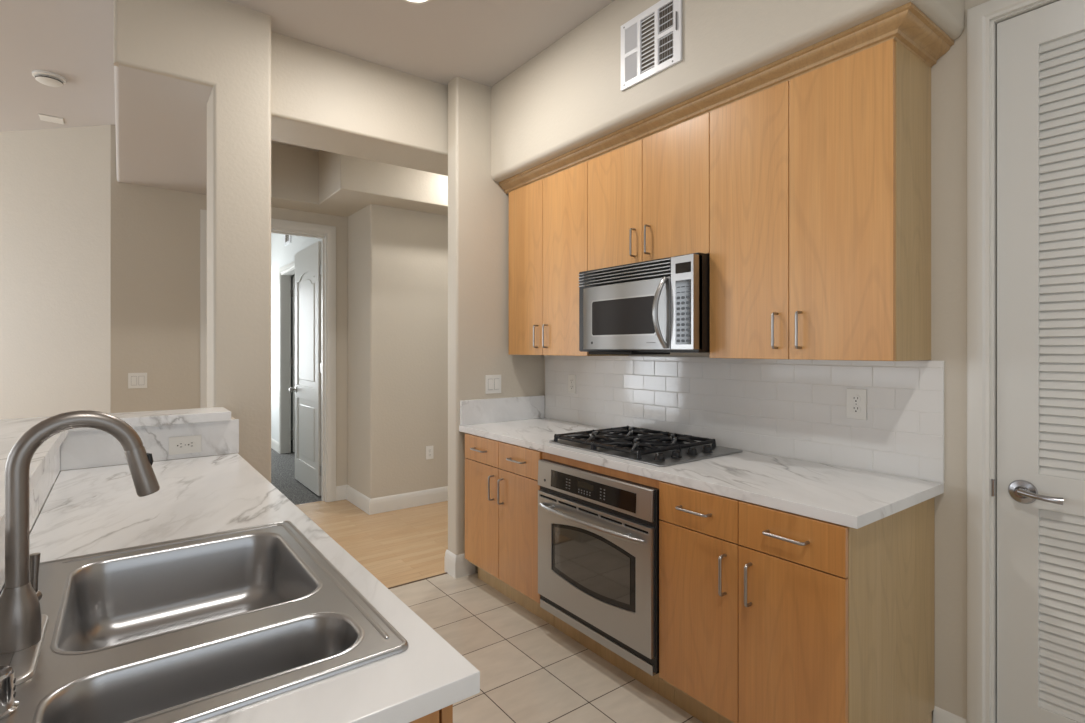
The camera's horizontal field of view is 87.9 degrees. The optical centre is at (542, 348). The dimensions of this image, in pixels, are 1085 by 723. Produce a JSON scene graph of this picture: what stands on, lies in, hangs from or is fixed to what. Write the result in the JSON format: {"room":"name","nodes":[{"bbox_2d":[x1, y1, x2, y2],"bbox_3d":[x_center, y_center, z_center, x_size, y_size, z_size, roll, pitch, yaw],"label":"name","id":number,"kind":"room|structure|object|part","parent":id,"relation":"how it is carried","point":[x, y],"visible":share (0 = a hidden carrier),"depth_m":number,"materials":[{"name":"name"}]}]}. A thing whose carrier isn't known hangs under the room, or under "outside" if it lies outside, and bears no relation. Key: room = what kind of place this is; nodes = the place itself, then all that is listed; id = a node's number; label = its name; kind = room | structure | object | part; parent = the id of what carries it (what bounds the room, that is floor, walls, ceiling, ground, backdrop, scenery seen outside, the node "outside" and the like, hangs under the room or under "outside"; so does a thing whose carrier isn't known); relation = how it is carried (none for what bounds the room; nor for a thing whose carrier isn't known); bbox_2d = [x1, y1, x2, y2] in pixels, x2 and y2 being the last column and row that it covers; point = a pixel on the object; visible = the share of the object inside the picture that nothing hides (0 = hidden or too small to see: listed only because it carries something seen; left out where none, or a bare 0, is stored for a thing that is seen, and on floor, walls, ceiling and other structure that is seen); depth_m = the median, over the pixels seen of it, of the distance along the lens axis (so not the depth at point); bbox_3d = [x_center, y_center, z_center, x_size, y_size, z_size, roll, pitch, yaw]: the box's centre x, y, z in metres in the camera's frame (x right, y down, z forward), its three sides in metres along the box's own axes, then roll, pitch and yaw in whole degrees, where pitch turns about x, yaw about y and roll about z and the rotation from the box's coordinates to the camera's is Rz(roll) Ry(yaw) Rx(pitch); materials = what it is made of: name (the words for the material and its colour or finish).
{"room":"kitchen","nodes":[
{"label":"kitchen","id":0,"kind":"room"},
{"bbox_2d":[0,125,110,418],"bbox_3d":[-4.736,-0.129,4.419,3.200,3.060,0.130,0,0,8],"label":"wall","id":1,"kind":"structure","parent":0,"point":[55,184],"depth_m":4.20,"materials":[{"name":"beige paint"}]},
{"bbox_2d":[0,416,235,593],"bbox_3d":[-1.088,0.849,1.509,0.750,1.064,2.280,0,0,-37],"label":"wall","id":2,"kind":"structure","parent":0,"point":[231,416],"depth_m":2.07,"materials":[{"name":"beige paint"}]},
{"bbox_2d":[0,447,59,590],"bbox_3d":[-1.214,0.391,1.298,0.016,0.150,2.126,0,0,-37],"label":"backsplash","id":3,"kind":"structure","parent":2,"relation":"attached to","point":[39,494],"depth_m":1.59,"materials":[{"name":"stone"}]},
{"bbox_2d":[0,407,230,542],"bbox_3d":[-1.222,0.296,1.402,1.046,0.039,2.330,0,0,-37],"label":"countertop","id":4,"kind":"structure","parent":2,"relation":"on","point":[11,430],"depth_m":2.04,"materials":[{"name":"stone"}]},
{"bbox_2d":[60,419,238,470],"bbox_3d":[-1.597,0.391,2.327,0.604,0.150,0.020,0,0,-37],"label":"backsplash","id":5,"kind":"structure","parent":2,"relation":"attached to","point":[86,448],"depth_m":2.31,"materials":[{"name":"stone"}]},
{"bbox_2d":[169,435,200,454],"bbox_3d":[-1.509,0.409,2.375,0.117,0.073,0.008,0,0,-37],"label":"outlet","id":6,"kind":"object","parent":5,"relation":"attached to","point":[183,444],"visible":1,"depth_m":2.37,"materials":[{"name":"white plastic"}]},
{"bbox_2d":[175,441,183,448],"bbox_3d":[-1.523,0.409,2.362,0.034,0.034,0.003,0,0,-37],"label":"receptacle","id":7,"kind":"object","parent":6,"relation":"attached to","point":[178,444],"depth_m":2.36,"materials":[{"name":"grey plastic"}]},
{"bbox_2d":[186,441,194,447],"bbox_3d":[-1.492,0.409,2.385,0.034,0.034,0.003,0,0,-37],"label":"receptacle","id":8,"kind":"object","parent":6,"relation":"attached to","point":[189,444],"depth_m":2.38,"materials":[{"name":"grey plastic"}]},
{"bbox_2d":[114,0,270,482],"bbox_3d":[-1.658,-0.129,2.688,0.621,3.060,0.249,0,0,-37],"label":"wall","id":9,"kind":"structure","parent":0,"point":[224,46],"depth_m":2.69,"materials":[{"name":"beige paint"}]},
{"bbox_2d":[111,125,347,485],"bbox_3d":[-2.463,-0.139,4.734,1.860,3.040,0.130,0,0,-37],"label":"wall","id":10,"kind":"structure","parent":0,"point":[155,232],"depth_m":4.31,"materials":[{"name":"beige paint"}]},
{"bbox_2d":[128,373,146,388],"bbox_3d":[-3.035,0.244,4.217,0.116,0.116,0.010,0,0,-37],"label":"light switch","id":11,"kind":"object","parent":10,"relation":"attached to","point":[135,380],"visible":1,"depth_m":4.21,"materials":[{"name":"white plastic"}]},
{"bbox_2d":[200,209,335,501],"bbox_3d":[-2.330,0.141,4.825,1.052,2.480,0.154,0,0,-37],"label":"door frame","id":12,"kind":"structure","parent":10,"relation":"attached to","point":[330,231],"depth_m":5.05,"materials":[{"name":"white paint"}]},
{"bbox_2d":[289,241,320,495],"bbox_3d":[-2.332,0.190,5.518,0.103,2.358,0.953,0,0,-37],"label":"door","id":13,"kind":"structure","parent":10,"relation":"in","point":[307,389],"depth_m":5.51,"materials":[{"name":"white wood"}]},
{"bbox_3d":[-2.593,0.431,5.837,0.068,0.060,0.060,0,0,-37],"label":"knob","id":14,"kind":"part","parent":13,"relation":"part of","materials":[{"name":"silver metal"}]},
{"bbox_3d":[-2.325,0.826,5.566,0.015,0.640,0.675,0,0,-37],"label":"panel","id":15,"kind":"part","parent":13,"relation":"part of","materials":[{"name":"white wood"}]},
{"bbox_3d":[-2.325,-0.182,5.566,0.015,1.135,0.675,0,0,-37],"label":"panel","id":16,"kind":"part","parent":13,"relation":"part of","materials":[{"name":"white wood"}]},
{"bbox_2d":[114,65,447,216],"bbox_3d":[-1.139,-1.429,4.332,3.424,0.460,2.221,0,0,-37],"label":"wall","id":17,"kind":"structure","parent":0,"point":[161,120],"depth_m":4.15,"materials":[{"name":"grey paint"}]},
{"bbox_2d":[291,274,294,439],"bbox_3d":[-2.949,-0.129,6.807,3.350,3.020,3.770,0,0,-37],"label":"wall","id":18,"kind":"structure","parent":0,"point":[294,274],"depth_m":8.44,"materials":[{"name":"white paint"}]},
{"bbox_2d":[271,233,320,441],"bbox_3d":[-2.911,-0.129,6.773,0.110,3.020,3.670,0,0,-37],"label":"wall","id":19,"kind":"structure","parent":0,"point":[281,255],"depth_m":7.58,"materials":[{"name":"white paint"}]},
{"bbox_2d":[271,438,278,452],"bbox_3d":[-3.768,1.317,7.811,0.016,0.128,0.980,0,0,-37],"label":"baseboard","id":20,"kind":"structure","parent":19,"relation":"attached to","point":[274,444],"depth_m":7.60,"materials":[{"name":"white paint"}]},
{"bbox_2d":[279,261,294,453],"bbox_3d":[-3.133,0.166,7.057,0.134,2.430,0.990,0,0,-37],"label":"door frame","id":21,"kind":"structure","parent":19,"relation":"attached to","point":[285,276],"depth_m":7.37,"materials":[{"name":"white paint"}]},
{"bbox_2d":[284,235,290,245],"bbox_3d":[-3.197,-1.409,7.052,0.012,0.220,0.320,0,0,-37],"label":"air vent","id":22,"kind":"object","parent":19,"relation":"in","point":[288,241],"visible":0.52,"depth_m":7.06,"materials":[{"name":"white metal"}]},
{"bbox_2d":[291,276,294,451],"bbox_3d":[-2.973,0.210,7.649,0.838,2.318,0.035,0,0,-37],"label":"door","id":23,"kind":"structure","parent":19,"relation":"in","point":[293,290],"depth_m":7.41,"materials":[{"name":"white wood"}]},
{"bbox_2d":[0,0,613,151],"bbox_3d":[-2.400,-1.689,2.200,8.200,0.100,12.400,0,0,-37],"label":"ceiling","id":24,"kind":"structure","parent":0,"point":[483,42],"depth_m":2.99,"materials":[{"name":"grey paint"}]},
{"bbox_2d":[32,70,65,86],"bbox_3d":[-2.976,-1.617,3.393,0.156,0.044,0.156,0,0,-37],"label":"smoke detector","id":25,"kind":"object","parent":24,"relation":"attached to","point":[47,78],"visible":1,"depth_m":3.36,"materials":[{"name":"white plastic"}]},
{"bbox_2d":[39,114,63,123],"bbox_3d":[-3.508,-1.636,4.019,0.130,0.006,0.130,0,0,-37],"label":"ceiling plate","id":26,"kind":"object","parent":24,"relation":"attached to","point":[43,117],"visible":1,"depth_m":4.02,"materials":[{"name":"white plastic"}]},
{"bbox_2d":[403,0,431,3],"bbox_3d":[-0.587,-1.631,2.575,0.196,0.017,0.196,0,0,-37],"label":"recessed light","id":27,"kind":"object","parent":24,"relation":"in","point":[408,1],"visible":1,"depth_m":2.65,"materials":[{"name":"white ceramic"}]},
{"bbox_2d":[271,31,447,175],"bbox_3d":[-0.462,-1.433,3.866,2.900,0.452,0.400,0,0,-37],"label":"wall header","id":28,"kind":"structure","parent":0,"point":[324,99],"depth_m":3.21,"materials":[{"name":"beige paint"}]},
{"bbox_2d":[348,204,447,498],"bbox_3d":[-0.915,-0.129,5.439,1.738,3.060,0.600,0,0,-37],"label":"wall","id":29,"kind":"structure","parent":0,"point":[398,258],"depth_m":4.88,"materials":[{"name":"beige paint"}]},
{"bbox_2d":[336,485,447,514],"bbox_3d":[-0.992,1.317,5.371,1.743,0.128,0.616,0,0,-37],"label":"baseboard","id":30,"kind":"structure","parent":29,"relation":"attached to","point":[435,495],"depth_m":4.89,"materials":[{"name":"white paint"}]},
{"bbox_2d":[426,446,432,459],"bbox_3d":[-1.002,0.928,4.994,0.073,0.117,0.008,0,0,-37],"label":"outlet","id":31,"kind":"object","parent":29,"relation":"attached to","point":[429,449],"visible":1,"depth_m":4.99,"materials":[{"name":"white plastic"}]},
{"bbox_2d":[271,440,702,722],"bbox_3d":[-2.440,1.411,2.170,8.100,0.060,12.400,0,0,-37],"label":"floor","id":32,"kind":"structure","parent":0,"point":[531,671],"depth_m":2.74,"materials":[{"name":"tile"}]},
{"bbox_2d":[388,572,446,588],"bbox_3d":[-0.779,1.379,3.306,1.880,0.004,0.012,0,0,-37],"label":"threshold","id":33,"kind":"object","parent":32,"relation":"on","point":[446,572],"visible":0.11,"depth_m":3.33,"materials":[{"name":"brown"}]},
{"bbox_2d":[409,704,452,722],"bbox_3d":[-0.984,0.940,1.487,0.570,0.882,2.090,0,0,-37],"label":"base cabinet","id":34,"kind":"object","parent":32,"relation":"on","point":[444,715],"visible":0.02,"depth_m":0.81,"materials":[{"name":"brown wood"}]},
{"bbox_2d":[0,453,479,722],"bbox_3d":[-0.961,0.483,1.475,0.600,0.032,2.106,0,0,-37],"label":"countertop","id":35,"kind":"structure","parent":34,"relation":"on","point":[86,511],"depth_m":1.36,"materials":[{"name":"stone"}]},
{"bbox_2d":[0,521,408,722],"bbox_3d":[-0.654,0.515,1.028,0.538,0.214,0.792,0,0,-37],"label":"sink","id":36,"kind":"object","parent":35,"relation":"in","point":[193,629],"depth_m":0.96,"materials":[{"name":"silver metal"}]},
{"bbox_3d":[-0.690,0.434,0.707,0.047,0.052,0.047,0,0,-37],"label":"air gap cap","id":37,"kind":"part","parent":36,"relation":"part of","materials":[{"name":"silver metal"}]},
{"bbox_2d":[0,410,159,685],"bbox_3d":[-0.740,0.280,0.902,0.210,0.359,0.250,0,0,-37],"label":"kitchen faucet","id":38,"kind":"object","parent":36,"relation":"on","point":[23,626],"visible":1,"depth_m":0.85,"materials":[{"name":"silver metal"}]},
{"bbox_3d":[-0.800,0.456,0.856,0.058,0.008,0.250,0,0,-37],"label":"deck plate","id":39,"kind":"part","parent":38,"relation":"part of","materials":[{"name":"silver metal"}]},
{"bbox_3d":[-0.812,0.371,0.890,0.021,0.083,0.037,0,0,-17],"label":"lever","id":40,"kind":"part","parent":38,"relation":"part of","materials":[{"name":"silver metal"}]},
{"bbox_3d":[-0.747,0.231,0.905,0.171,0.261,0.028,0,0,-43],"label":"spout","id":41,"kind":"part","parent":38,"relation":"part of","materials":[{"name":"silver metal"}]},
{"bbox_3d":[-0.700,0.539,1.125,0.404,0.161,0.464,0,0,-37],"label":"bowl","id":42,"kind":"part","parent":36,"relation":"part of","materials":[{"name":"silver metal"}]},
{"bbox_3d":[-0.471,0.535,0.820,0.404,0.153,0.168,0,0,-37],"label":"bowl","id":43,"kind":"part","parent":36,"relation":"part of","materials":[{"name":"silver metal"}]},
{"bbox_3d":[-0.268,0.576,0.991,0.018,0.142,0.430,0,0,-37],"label":"drawer","id":44,"kind":"part","parent":34,"relation":"part of","materials":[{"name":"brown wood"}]},
{"bbox_2d":[465,433,554,626],"bbox_3d":[0.010,0.942,3.212,0.688,0.878,0.748,0,0,-37],"label":"base cabinet","id":45,"kind":"object","parent":32,"relation":"on","point":[502,487],"visible":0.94,"depth_m":2.99,"materials":[{"name":"brown wood"}]},
{"bbox_3d":[-0.364,0.575,3.167,0.035,0.010,0.138,0,0,-37],"label":"handle","id":46,"kind":"part","parent":45,"relation":"part of","materials":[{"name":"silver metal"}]},
{"bbox_3d":[-0.342,0.576,3.183,0.018,0.141,0.369,0,0,-37],"label":"drawer","id":47,"kind":"part","parent":45,"relation":"part of","materials":[{"name":"brown wood"}]},
{"bbox_3d":[-0.342,0.947,3.183,0.018,0.592,0.369,0,0,-37],"label":"door","id":48,"kind":"part","parent":45,"relation":"part of","materials":[{"name":"brown wood"}]},
{"bbox_3d":[-0.281,0.761,3.057,0.035,0.138,0.010,0,0,-37],"label":"handle","id":49,"kind":"part","parent":45,"relation":"part of","materials":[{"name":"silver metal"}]},
{"bbox_3d":[-0.223,0.761,2.980,0.035,0.138,0.010,0,0,-37],"label":"handle","id":50,"kind":"part","parent":45,"relation":"part of","materials":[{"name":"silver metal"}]},
{"bbox_3d":[-0.139,0.575,2.868,0.035,0.010,0.138,0,0,-37],"label":"handle","id":51,"kind":"part","parent":45,"relation":"part of","materials":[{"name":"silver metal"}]},
{"bbox_3d":[-0.118,0.947,2.884,0.018,0.592,0.373,0,0,-37],"label":"door","id":52,"kind":"part","parent":45,"relation":"part of","materials":[{"name":"brown wood"}]},
{"bbox_3d":[-0.118,0.576,2.884,0.018,0.141,0.373,0,0,-37],"label":"drawer","id":53,"kind":"part","parent":45,"relation":"part of","materials":[{"name":"brown wood"}]},
{"bbox_2d":[542,452,673,703],"bbox_3d":[0.478,0.942,2.626,0.642,0.878,0.750,0,0,-37],"label":"base cabinet","id":54,"kind":"object","parent":32,"relation":"on","point":[655,683],"visible":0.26,"depth_m":2.40,"materials":[{"name":"brown wood"}]},
{"bbox_2d":[538,459,659,675],"bbox_3d":[0.411,0.890,2.568,0.660,0.708,0.736,0,0,-37],"label":"wall oven","id":55,"kind":"object","parent":54,"relation":"in","point":[598,533],"visible":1,"depth_m":2.34,"materials":[{"name":"silver metal"}]},
{"bbox_3d":[0.170,0.737,2.385,0.055,0.030,0.658,0,0,-37],"label":"handle","id":56,"kind":"part","parent":55,"relation":"part of","materials":[{"name":"silver metal"}]},
{"bbox_3d":[0.202,0.604,2.402,0.004,0.077,0.540,0,0,-37],"label":"control glass","id":57,"kind":"part","parent":55,"relation":"part of","materials":[{"name":"black glass"}]},
{"bbox_3d":[0.200,0.598,2.415,0.017,0.121,0.725,0,0,-37],"label":"control panel","id":58,"kind":"part","parent":55,"relation":"part of","materials":[{"name":"silver metal"}]},
{"bbox_3d":[0.214,1.224,2.425,0.028,0.039,0.714,0,0,-37],"label":"trim","id":59,"kind":"part","parent":55,"relation":"part of","materials":[{"name":"silver metal"}]},
{"bbox_3d":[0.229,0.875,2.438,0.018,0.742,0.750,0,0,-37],"label":"rail","id":60,"kind":"part","parent":54,"relation":"part of","materials":[{"name":"brown wood"}]},
{"bbox_2d":[659,481,934,722],"bbox_3d":[0.892,0.942,2.037,0.688,0.878,0.686,0,0,-37],"label":"base cabinet","id":61,"kind":"object","parent":32,"relation":"on","point":[767,614],"visible":1,"depth_m":1.79,"materials":[{"name":"brown wood"}]},
{"bbox_3d":[0.528,0.575,1.979,0.035,0.010,0.138,0,0,-37],"label":"handle","id":62,"kind":"part","parent":61,"relation":"part of","materials":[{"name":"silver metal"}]},
{"bbox_3d":[0.549,0.576,1.995,0.018,0.141,0.338,0,0,-37],"label":"drawer","id":63,"kind":"part","parent":61,"relation":"part of","materials":[{"name":"brown wood"}]},
{"bbox_3d":[0.549,0.947,1.995,0.018,0.592,0.338,0,0,-37],"label":"door","id":64,"kind":"part","parent":61,"relation":"part of","materials":[{"name":"brown wood"}]},
{"bbox_2d":[459,418,943,528],"bbox_3d":[0.443,0.485,2.671,0.647,0.036,2.297,0,0,-37],"label":"countertop","id":65,"kind":"structure","parent":61,"relation":"on","point":[845,496],"depth_m":2.01,"materials":[{"name":"stone"}]},
{"bbox_2d":[460,395,544,425],"bbox_3d":[-0.242,0.392,3.582,0.631,0.150,0.018,0,0,-37],"label":"side splash","id":66,"kind":"object","parent":65,"relation":"on","point":[478,411],"visible":1,"depth_m":3.56,"materials":[{"name":"stone"}]},
{"bbox_2d":[549,426,742,466],"bbox_3d":[0.466,0.441,2.656,0.553,0.050,0.734,0,0,-37],"label":"gas cooktop","id":67,"kind":"object","parent":65,"relation":"in","point":[658,449],"visible":1,"depth_m":2.53,"materials":[{"name":"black metal"}]},
{"bbox_3d":[0.241,0.449,2.737,0.124,0.024,0.124,0,0,-37],"label":"burner","id":68,"kind":"part","parent":67,"relation":"part of","materials":[{"name":"black metal"}]},
{"bbox_3d":[0.415,0.449,2.505,0.124,0.024,0.124,0,0,-37],"label":"burner","id":69,"kind":"part","parent":67,"relation":"part of","materials":[{"name":"black metal"}]},
{"bbox_3d":[0.479,0.443,2.303,0.045,0.030,0.045,0,0,-37],"label":"knob","id":70,"kind":"part","parent":67,"relation":"part of","materials":[{"name":"black plastic"}]},
{"bbox_3d":[0.623,0.449,2.661,0.124,0.024,0.124,0,0,-37],"label":"burner","id":71,"kind":"part","parent":67,"relation":"part of","materials":[{"name":"black metal"}]},
{"bbox_3d":[0.563,0.443,2.366,0.045,0.030,0.045,0,0,-37],"label":"knob","id":72,"kind":"part","parent":67,"relation":"part of","materials":[{"name":"black plastic"}]},
{"bbox_3d":[0.647,0.443,2.429,0.045,0.030,0.045,0,0,-37],"label":"knob","id":73,"kind":"part","parent":67,"relation":"part of","materials":[{"name":"black plastic"}]},
{"bbox_3d":[0.731,0.443,2.492,0.045,0.030,0.045,0,0,-37],"label":"knob","id":74,"kind":"part","parent":67,"relation":"part of","materials":[{"name":"black plastic"}]},
{"bbox_3d":[0.601,0.761,1.881,0.035,0.138,0.010,0,0,-37],"label":"handle","id":75,"kind":"part","parent":61,"relation":"part of","materials":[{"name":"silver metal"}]},
{"bbox_3d":[0.659,0.761,1.804,0.035,0.138,0.010,0,0,-37],"label":"handle","id":76,"kind":"part","parent":61,"relation":"part of","materials":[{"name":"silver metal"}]},
{"bbox_3d":[0.733,0.575,1.704,0.035,0.010,0.138,0,0,-37],"label":"handle","id":77,"kind":"part","parent":61,"relation":"part of","materials":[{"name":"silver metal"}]},
{"bbox_3d":[0.755,0.576,1.720,0.018,0.141,0.342,0,0,-37],"label":"drawer","id":78,"kind":"part","parent":61,"relation":"part of","materials":[{"name":"brown wood"}]},
{"bbox_3d":[0.755,0.947,1.720,0.018,0.592,0.342,0,0,-37],"label":"door","id":79,"kind":"part","parent":61,"relation":"part of","materials":[{"name":"brown wood"}]},
{"bbox_2d":[448,77,543,571],"bbox_3d":[-0.203,-0.129,3.702,0.882,3.060,0.125,0,0,-37],"label":"wall pier","id":80,"kind":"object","parent":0,"point":[478,207],"visible":0.31,"depth_m":3.47,"materials":[{"name":"beige paint"}]},
{"bbox_2d":[445,550,474,578],"bbox_3d":[-0.508,1.314,3.463,0.138,0.133,0.141,0,0,-37],"label":"baseboard","id":81,"kind":"object","parent":80,"relation":"attached to","point":[457,566],"visible":0.76,"depth_m":3.40,"materials":[{"name":"white paint"}]},
{"bbox_2d":[485,375,500,393],"bbox_3d":[-0.308,0.227,3.539,0.116,0.116,0.010,0,0,-37],"label":"light switch","id":82,"kind":"object","parent":80,"relation":"attached to","point":[492,382],"visible":1,"depth_m":3.53,"materials":[{"name":"white plastic"}]},
{"bbox_2d":[491,0,963,181],"bbox_3d":[0.553,-1.355,2.729,0.443,0.608,2.379,0,0,-37],"label":"wall","id":83,"kind":"structure","parent":0,"point":[569,96],"depth_m":2.57,"materials":[{"name":"beige paint"}]},
{"bbox_2d":[621,0,681,90],"bbox_3d":[0.466,-1.337,2.458,0.020,0.300,0.350,0,0,-37],"label":"air vent","id":84,"kind":"object","parent":83,"relation":"in","point":[651,41],"visible":1,"depth_m":2.45,"materials":[{"name":"white metal"}]},
{"bbox_3d":[0.555,-1.357,2.330,0.008,0.075,0.003,0,0,-37],"label":"damper lever","id":85,"kind":"part","parent":84,"relation":"part of","materials":[{"name":"grey metal"}]},
{"bbox_2d":[544,0,989,722],"bbox_3d":[1.843,-0.129,1.445,0.120,3.020,6.100,0,0,-37],"label":"wall","id":86,"kind":"structure","parent":0,"point":[949,73],"depth_m":1.94,"materials":[{"name":"beige paint"}]},
{"bbox_2d":[509,161,628,355],"bbox_3d":[0.120,-0.475,3.353,0.346,1.035,0.756,0,0,-37],"label":"upper cabinet","id":87,"kind":"object","parent":86,"relation":"attached to","point":[548,216],"visible":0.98,"depth_m":3.23,"materials":[{"name":"brown wood"}]},
{"bbox_3d":[-0.101,-0.475,3.433,0.018,1.032,0.359,0,0,-37],"label":"door","id":88,"kind":"part","parent":87,"relation":"part of","materials":[{"name":"brown wood"}]},
{"bbox_3d":[-0.041,-0.069,3.309,0.035,0.138,0.010,0,0,-37],"label":"handle","id":89,"kind":"part","parent":87,"relation":"part of","materials":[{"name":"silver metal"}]},
{"bbox_3d":[0.014,-0.069,3.235,0.035,0.138,0.010,0,0,-37],"label":"handle","id":90,"kind":"part","parent":87,"relation":"part of","materials":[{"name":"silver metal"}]},
{"bbox_3d":[0.126,-0.475,3.131,0.018,1.032,0.391,0,0,-37],"label":"door","id":91,"kind":"part","parent":87,"relation":"part of","materials":[{"name":"brown wood"}]},
{"bbox_2d":[588,112,709,270],"bbox_3d":[0.577,-0.695,2.743,0.346,0.596,0.768,0,0,-37],"label":"upper cabinet","id":92,"kind":"object","parent":86,"relation":"attached to","point":[649,197],"visible":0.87,"depth_m":2.60,"materials":[{"name":"brown wood"}]},
{"bbox_3d":[0.361,-0.695,2.818,0.018,0.593,0.386,0,0,-37],"label":"door","id":93,"kind":"part","parent":92,"relation":"part of","materials":[{"name":"brown wood"}]},
{"bbox_3d":[0.428,-0.504,2.683,0.035,0.138,0.010,0,0,-37],"label":"handle","id":94,"kind":"part","parent":92,"relation":"part of","materials":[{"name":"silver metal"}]},
{"bbox_2d":[579,252,709,354],"bbox_3d":[0.525,-0.182,2.701,0.456,0.426,0.756,0,0,-37],"label":"microwave","id":95,"kind":"object","parent":92,"relation":"attached to","point":[657,306],"visible":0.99,"depth_m":2.50,"materials":[{"name":"silver metal"}]},
{"bbox_3d":[0.377,-0.149,2.665,0.058,0.312,0.632,0,0,-37],"label":"door","id":96,"kind":"part","parent":95,"relation":"part of","materials":[{"name":"silver metal"}]},
{"bbox_3d":[0.502,-0.152,2.404,0.066,0.308,0.029,0,0,-11],"label":"handle","id":97,"kind":"part","parent":95,"relation":"part of","materials":[{"name":"silver metal"}]},
{"bbox_3d":[0.484,-0.504,2.609,0.035,0.138,0.010,0,0,-37],"label":"handle","id":98,"kind":"part","parent":92,"relation":"part of","materials":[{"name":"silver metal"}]},
{"bbox_3d":[0.591,-0.695,2.510,0.018,0.593,0.376,0,0,-37],"label":"door","id":99,"kind":"part","parent":92,"relation":"part of","materials":[{"name":"brown wood"}]},
{"bbox_2d":[545,355,943,482],"bbox_3d":[0.704,0.255,2.855,0.010,0.423,2.279,0,0,-37],"label":"tile backsplash","id":100,"kind":"structure","parent":86,"relation":"attached to","point":[789,408],"depth_m":2.44,"materials":[{"name":"white tile"}]},
{"bbox_2d":[568,375,575,393],"bbox_3d":[0.185,0.226,3.533,0.008,0.117,0.073,0,0,-37],"label":"outlet","id":101,"kind":"object","parent":100,"relation":"attached to","point":[571,378],"visible":1,"depth_m":3.52,"materials":[{"name":"white plastic"}]},
{"bbox_2d":[847,388,866,419],"bbox_3d":[1.209,0.216,2.167,0.008,0.117,0.073,0,0,-37],"label":"outlet","id":102,"kind":"object","parent":100,"relation":"attached to","point":[856,398],"visible":1,"depth_m":2.16,"materials":[{"name":"white plastic"}]},
{"bbox_2d":[851,395,860,402],"bbox_3d":[1.208,0.196,2.166,0.003,0.034,0.034,0,0,-37],"label":"receptacle","id":103,"kind":"object","parent":102,"relation":"attached to","point":[854,398],"depth_m":2.16,"materials":[{"name":"white plastic"}]},
{"bbox_2d":[851,405,860,413],"bbox_3d":[1.208,0.235,2.166,0.003,0.034,0.034,0,0,-37],"label":"receptacle","id":104,"kind":"object","parent":102,"relation":"attached to","point":[855,409],"depth_m":2.16,"materials":[{"name":"white plastic"}]},
{"bbox_2d":[710,39,930,360],"bbox_3d":[1.018,-0.475,2.155,0.346,1.035,0.702,0,0,-37],"label":"upper cabinet","id":105,"kind":"object","parent":86,"relation":"attached to","point":[820,178],"visible":1,"depth_m":1.97,"materials":[{"name":"brown wood"}]},
{"bbox_2d":[499,2,953,193],"bbox_3d":[0.565,-1.018,2.744,0.363,0.066,2.325,0,0,-37],"label":"crown molding","id":106,"kind":"structure","parent":105,"relation":"attached to","point":[908,25],"depth_m":2.08,"materials":[{"name":"brown wood"}]},
{"bbox_3d":[0.810,-0.475,2.219,0.018,1.032,0.347,0,0,-37],"label":"door","id":107,"kind":"part","parent":105,"relation":"part of","materials":[{"name":"brown wood"}]},
{"bbox_3d":[0.866,-0.065,2.099,0.035,0.138,0.010,0,0,-37],"label":"handle","id":108,"kind":"part","parent":105,"relation":"part of","materials":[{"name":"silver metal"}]},
{"bbox_3d":[0.921,-0.065,2.026,0.035,0.138,0.010,0,0,-37],"label":"handle","id":109,"kind":"part","parent":105,"relation":"part of","materials":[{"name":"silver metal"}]},
{"bbox_3d":[1.021,-0.475,1.938,0.018,1.032,0.350,0,0,-37],"label":"door","id":110,"kind":"part","parent":105,"relation":"part of","materials":[{"name":"brown wood"}]},
{"bbox_2d":[933,706,966,722],"bbox_3d":[1.397,1.317,1.927,0.016,0.128,0.097,0,0,-37],"label":"baseboard","id":111,"kind":"structure","parent":86,"relation":"attached to","point":[940,715],"depth_m":1.94,"materials":[{"name":"white paint"}]},
{"bbox_2d":[967,0,1059,722],"bbox_3d":[1.744,0.124,1.556,0.145,2.514,0.911,0,0,-37],"label":"door frame","id":112,"kind":"structure","parent":86,"relation":"attached to","point":[979,17],"depth_m":1.84,"materials":[{"name":"white paint"}]},
{"bbox_2d":[991,0,1084,722],"bbox_3d":[1.702,0.153,1.531,0.095,2.431,0.774,0,0,-37],"label":"door","id":113,"kind":"structure","parent":86,"relation":"in","point":[1041,51],"depth_m":1.75,"materials":[{"name":"white wood"}]},
{"bbox_3d":[1.472,0.456,1.837,0.010,0.056,0.008,0,0,-37],"label":"strike plate","id":114,"kind":"part","parent":113,"relation":"part of","materials":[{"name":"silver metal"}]},
{"bbox_3d":[1.521,0.454,1.719,0.031,0.031,0.109,0,0,-37],"label":"lever","id":115,"kind":"part","parent":113,"relation":"part of","materials":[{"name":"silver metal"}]},
{"bbox_3d":[1.725,-0.279,1.542,0.018,1.347,0.561,0,0,-37],"label":"louvre panel","id":116,"kind":"part","parent":113,"relation":"part of","materials":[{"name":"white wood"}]},
{"bbox_3d":[1.725,0.810,1.542,0.018,0.623,0.561,0,0,-37],"label":"louvre panel","id":117,"kind":"part","parent":113,"relation":"part of","materials":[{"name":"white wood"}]}
]}

